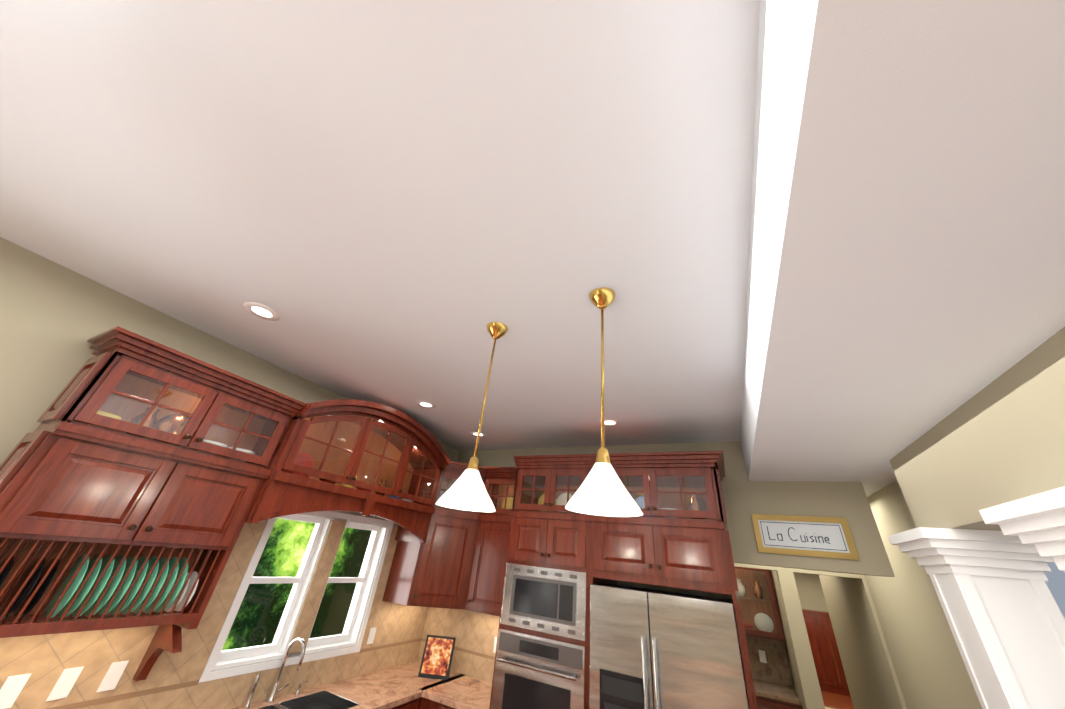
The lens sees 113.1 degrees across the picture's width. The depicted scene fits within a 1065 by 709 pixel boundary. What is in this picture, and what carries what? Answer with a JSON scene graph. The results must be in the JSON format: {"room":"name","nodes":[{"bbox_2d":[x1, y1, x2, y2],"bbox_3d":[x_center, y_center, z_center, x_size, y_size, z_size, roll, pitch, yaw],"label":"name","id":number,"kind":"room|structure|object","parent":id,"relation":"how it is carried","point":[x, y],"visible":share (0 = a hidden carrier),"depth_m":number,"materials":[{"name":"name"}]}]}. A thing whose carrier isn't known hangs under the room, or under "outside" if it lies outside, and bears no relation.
{"room":"kitchen","nodes":[
{"label":"kitchen","id":0,"kind":"room"},
{"bbox_2d":[0,237,458,670],"bbox_3d":[-2.973,0.750,1.056,0.200,3.120,8.250,-9,-33,25],"label":"wall","id":1,"kind":"structure","parent":0,"point":[54,317],"depth_m":1.93,"materials":[{"name":"beige paint"}]},
{"bbox_2d":[0,410,275,553],"bbox_3d":[-2.208,0.782,2.001,0.336,0.508,1.020,-9,-33,25],"label":"upper cabinet","id":2,"kind":"object","parent":1,"relation":"attached to","point":[143,480],"depth_m":1.82,"materials":[{"name":"brown wood"}]},
{"bbox_2d":[0,520,427,708],"bbox_3d":[-1.891,1.884,2.708,0.016,1.189,3.398,-9,-33,25],"label":"backsplash","id":3,"kind":"structure","parent":1,"relation":"attached to","point":[96,669],"depth_m":2.14,"materials":[{"name":"tile"}]},
{"bbox_2d":[271,701,286,708],"bbox_3d":[-1.629,2.503,2.322,0.411,0.208,0.036,-9,-33,25],"label":"backsplash","id":4,"kind":"structure","parent":1,"relation":"attached to","point":[276,706],"depth_m":2.44,"materials":[{"name":"beige stone"}]},
{"bbox_2d":[199,511,393,682],"bbox_3d":[-1.865,1.921,2.988,0.209,1.060,1.250,-9,-33,25],"label":"window","id":5,"kind":"structure","parent":1,"relation":"in","point":[311,579],"depth_m":2.91,"materials":[{"name":"white wood"}]},
{"bbox_2d":[264,391,451,473],"bbox_3d":[-1.488,0.742,3.380,0.476,0.374,1.696,-9,-33,25],"label":"upper cabinet","id":6,"kind":"object","parent":1,"relation":"attached to","point":[379,432],"depth_m":3.22,"materials":[{"name":"brown wood"}]},
{"bbox_2d":[383,502,483,609],"bbox_3d":[-0.982,2.062,3.625,0.796,0.868,0.388,-9,-33,25],"label":"upper cabinet","id":7,"kind":"object","parent":1,"relation":"attached to","point":[434,561],"depth_m":3.52,"materials":[{"name":"brown wood"}]},
{"bbox_2d":[432,470,483,505],"bbox_3d":[-0.817,1.493,3.886,0.361,0.300,0.361,-9,-33,25],"label":"upper cabinet","id":8,"kind":"object","parent":1,"relation":"attached to","point":[444,482],"depth_m":3.91,"materials":[{"name":"brown wood"}]},
{"bbox_2d":[259,689,322,708],"bbox_3d":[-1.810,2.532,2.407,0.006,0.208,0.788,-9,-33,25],"label":"sink","id":9,"kind":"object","parent":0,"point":[309,700],"depth_m":2.62,"materials":[{"name":"black"}]},
{"bbox_2d":[319,689,358,708],"bbox_3d":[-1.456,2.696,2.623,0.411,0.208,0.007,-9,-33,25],"label":"sink","id":10,"kind":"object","parent":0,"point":[330,700],"depth_m":2.68,"materials":[{"name":"black"}]},
{"bbox_2d":[351,705,358,708],"bbox_3d":[-1.448,2.474,2.236,0.006,0.208,0.788,-9,-33,25],"label":"countertop","id":11,"kind":"structure","parent":0,"relation":"attached to","point":[352,706],"depth_m":2.54,"materials":[{"name":"beige stone"}]},
{"bbox_2d":[0,0,1064,496],"bbox_3d":[1.642,1.390,4.000,5.800,0.620,17.350,-9,-33,25],"label":"ceiling","id":12,"kind":"structure","parent":0,"point":[814,240],"depth_m":1.19,"materials":[{"name":"white paint"}]},
{"bbox_2d":[243,302,279,320],"bbox_3d":[-1.679,-0.264,2.182,0.195,0.003,0.195,-6,-32,20],"label":"recessed light","id":13,"kind":"object","parent":12,"relation":"in","point":[264,312],"depth_m":2.18,"materials":[{"name":"white"}]},
{"bbox_2d":[415,401,435,408],"bbox_3d":[-1.013,0.478,3.343,0.195,0.003,0.195,-6,-32,20],"label":"recessed light","id":14,"kind":"object","parent":12,"relation":"in","point":[429,405],"depth_m":3.34,"materials":[{"name":"white"}]},
{"bbox_2d":[435,322,507,511],"bbox_3d":[-0.256,0.269,1.843,0.274,0.989,0.274,-9,-33,25],"label":"pendant light","id":15,"kind":"object","parent":12,"relation":"hanging from","point":[466,491],"visible":1,"depth_m":1.62,"materials":[{"name":"white glass"}]},
{"bbox_2d":[470,431,486,436],"bbox_3d":[-0.622,0.914,4.026,0.195,0.003,0.195,-6,-32,20],"label":"recessed light","id":16,"kind":"object","parent":12,"relation":"in","point":[474,433],"depth_m":4.01,"materials":[{"name":"white"}]},
{"bbox_2d":[565,287,642,516],"bbox_3d":[0.300,0.135,1.505,0.274,0.989,0.274,-9,-33,25],"label":"pendant light","id":17,"kind":"object","parent":12,"relation":"hanging from","point":[602,491],"visible":1,"depth_m":1.29,"materials":[{"name":"white glass"}]},
{"bbox_2d":[599,419,619,425],"bbox_3d":[0.718,0.638,3.290,0.195,0.003,0.195,-4,-31,17],"label":"recessed light","id":18,"kind":"object","parent":12,"relation":"in","point":[610,422],"depth_m":3.28,"materials":[{"name":"white"}]},
{"bbox_2d":[457,441,906,708],"bbox_3d":[0.740,2.401,3.211,4.160,3.120,0.150,-9,-33,25],"label":"wall","id":19,"kind":"structure","parent":0,"point":[744,498],"depth_m":2.89,"materials":[{"name":"beige paint"}]},
{"bbox_2d":[416,607,499,682],"bbox_3d":[-0.573,2.883,3.543,1.326,0.546,0.016,-9,-33,25],"label":"backsplash","id":20,"kind":"structure","parent":19,"relation":"attached to","point":[475,633],"depth_m":3.57,"materials":[{"name":"tile"}]},
{"bbox_2d":[468,510,511,616],"bbox_3d":[-0.311,2.129,3.613,0.699,0.868,0.390,-9,-33,25],"label":"upper cabinet","id":21,"kind":"object","parent":19,"relation":"attached to","point":[491,555],"depth_m":3.51,"materials":[{"name":"brown wood"}]},
{"bbox_2d":[593,515,732,597],"bbox_3d":[1.060,1.634,2.909,0.968,0.453,0.766,-9,-33,25],"label":"upper cabinet","id":22,"kind":"object","parent":19,"relation":"attached to","point":[691,552],"depth_m":2.59,"materials":[{"name":"brown wood"}]},
{"bbox_2d":[751,514,858,559],"bbox_3d":[2.184,1.470,2.858,0.650,0.290,0.029,-9,-33,25],"label":"sign","id":23,"kind":"object","parent":19,"relation":"attached to","point":[828,537],"visible":1,"depth_m":2.85,"materials":[{"name":"white paper"}]},
{"bbox_2d":[771,570,804,708],"bbox_3d":[3.791,4.268,5.343,0.150,2.600,4.350,-9,-33,25],"label":"wall","id":24,"kind":"structure","parent":0,"point":[788,645],"depth_m":4.08,"materials":[{"name":"beige paint"}]},
{"bbox_2d":[802,609,850,696],"bbox_3d":[5.799,5.531,6.950,1.690,2.400,4.920,-9,-33,25],"label":"hall woodwork","id":25,"kind":"object","parent":24,"relation":"attached to","point":[826,658],"visible":0.19,"depth_m":8.11,"materials":[{"name":"brown wood"}]},
{"bbox_2d":[795,573,826,611],"bbox_3d":[6.906,6.681,8.935,1.710,2.600,0.150,-9,-33,25],"label":"wall","id":26,"kind":"structure","parent":0,"point":[810,596],"depth_m":9.06,"materials":[{"name":"beige paint"}]},
{"bbox_2d":[821,691,853,708],"bbox_3d":[1.482,4.055,2.750,5.800,0.050,17.900,-9,-33,25],"label":"floor","id":27,"kind":"structure","parent":0,"point":[837,700],"depth_m":7.29,"materials":[{"name":"brown wood"}]},
{"bbox_2d":[391,697,414,708],"bbox_3d":[-1.371,3.149,2.651,0.631,0.870,0.509,-9,-33,25],"label":"base cabinet","id":28,"kind":"object","parent":27,"relation":"on","point":[402,704],"depth_m":2.80,"materials":[{"name":"brown wood"}]},
{"bbox_2d":[415,697,458,708],"bbox_3d":[-0.534,3.319,2.787,0.746,0.870,0.704,-9,-33,25],"label":"base cabinet","id":29,"kind":"object","parent":27,"relation":"on","point":[420,702],"depth_m":2.89,"materials":[{"name":"brown wood"}]},
{"bbox_2d":[315,661,466,708],"bbox_3d":[-1.186,2.906,3.112,0.639,0.038,1.175,-9,-33,25],"label":"countertop","id":30,"kind":"structure","parent":29,"relation":"on","point":[381,689],"depth_m":2.94,"materials":[{"name":"beige stone"}]},
{"bbox_2d":[418,635,455,679],"bbox_3d":[-0.904,2.882,3.356,0.280,0.300,0.102,6,-30,1],"label":"picture frame","id":31,"kind":"object","parent":30,"relation":"on","point":[437,656],"visible":1,"depth_m":3.33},
{"bbox_2d":[423,677,491,708],"bbox_3d":[-0.491,2.944,3.044,0.774,0.038,0.638,-9,-33,25],"label":"countertop","id":32,"kind":"structure","parent":29,"relation":"on","point":[465,692],"depth_m":2.98,"materials":[{"name":"beige stone"}]},
{"bbox_2d":[489,507,616,708],"bbox_3d":[0.203,2.562,2.797,0.780,2.328,0.780,-9,-33,25],"label":"tall cabinet","id":33,"kind":"object","parent":27,"relation":"on","point":[560,559],"depth_m":2.71,"materials":[{"name":"brown wood"}]},
{"bbox_2d":[589,584,749,708],"bbox_3d":[0.923,2.620,2.257,0.936,1.830,0.846,-9,-33,25],"label":"refrigerator","id":34,"kind":"object","parent":27,"relation":"on","point":[653,649],"visible":1,"depth_m":2.27,"materials":[{"name":"silver metal"}]},
{"bbox_2d":[735,567,801,708],"bbox_3d":[2.553,3.730,4.285,1.010,2.240,0.647,-9,-33,25],"label":"display shelves","id":35,"kind":"object","parent":27,"relation":"on","point":[769,663],"visible":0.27,"depth_m":4.42,"materials":[{"name":"brown wood"}]},
{"bbox_2d":[824,705,840,708],"bbox_3d":[5.004,6.152,5.783,0.950,0.015,3.000,-9,-33,25],"label":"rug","id":36,"kind":"object","parent":27,"relation":"on","point":[828,707],"depth_m":6.77,"materials":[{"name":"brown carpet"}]},
{"bbox_2d":[815,480,981,708],"bbox_3d":[3.538,3.038,3.408,0.180,2.750,4.500,-9,-33,25],"label":"wall","id":37,"kind":"structure","parent":0,"point":[928,663],"depth_m":3.02,"materials":[{"name":"beige paint"}]},
{"bbox_2d":[889,327,1064,530],"bbox_3d":[0.804,0.126,-1.124,0.260,2.750,7.220,-9,-33,25],"label":"wall","id":38,"kind":"structure","parent":0,"point":[999,440],"depth_m":1.46,"materials":[{"name":"beige paint"}]},
{"label":"outside","id":39,"kind":"structure","parent":0,"visible":0},
{"bbox_2d":[222,518,371,649],"bbox_3d":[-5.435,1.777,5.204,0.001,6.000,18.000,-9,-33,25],"label":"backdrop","id":40,"kind":"structure","parent":39,"point":[275,557],"depth_m":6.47,"materials":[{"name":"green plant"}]},
{"bbox_3d":[1.940,2.251,0.517,0.420,0.930,1.720,-9,-33,25],"label":"wall","id":41,"kind":"structure","parent":0,"visible":0},
{"bbox_2d":[888,486,1064,708],"bbox_3d":[2.092,1.330,1.204,0.500,1.369,1.600,-9,-33,25],"label":"partition column","id":42,"kind":"structure","parent":41,"relation":"on","point":[1004,616],"depth_m":1.68,"materials":[{"name":"white wood"}]}
]}

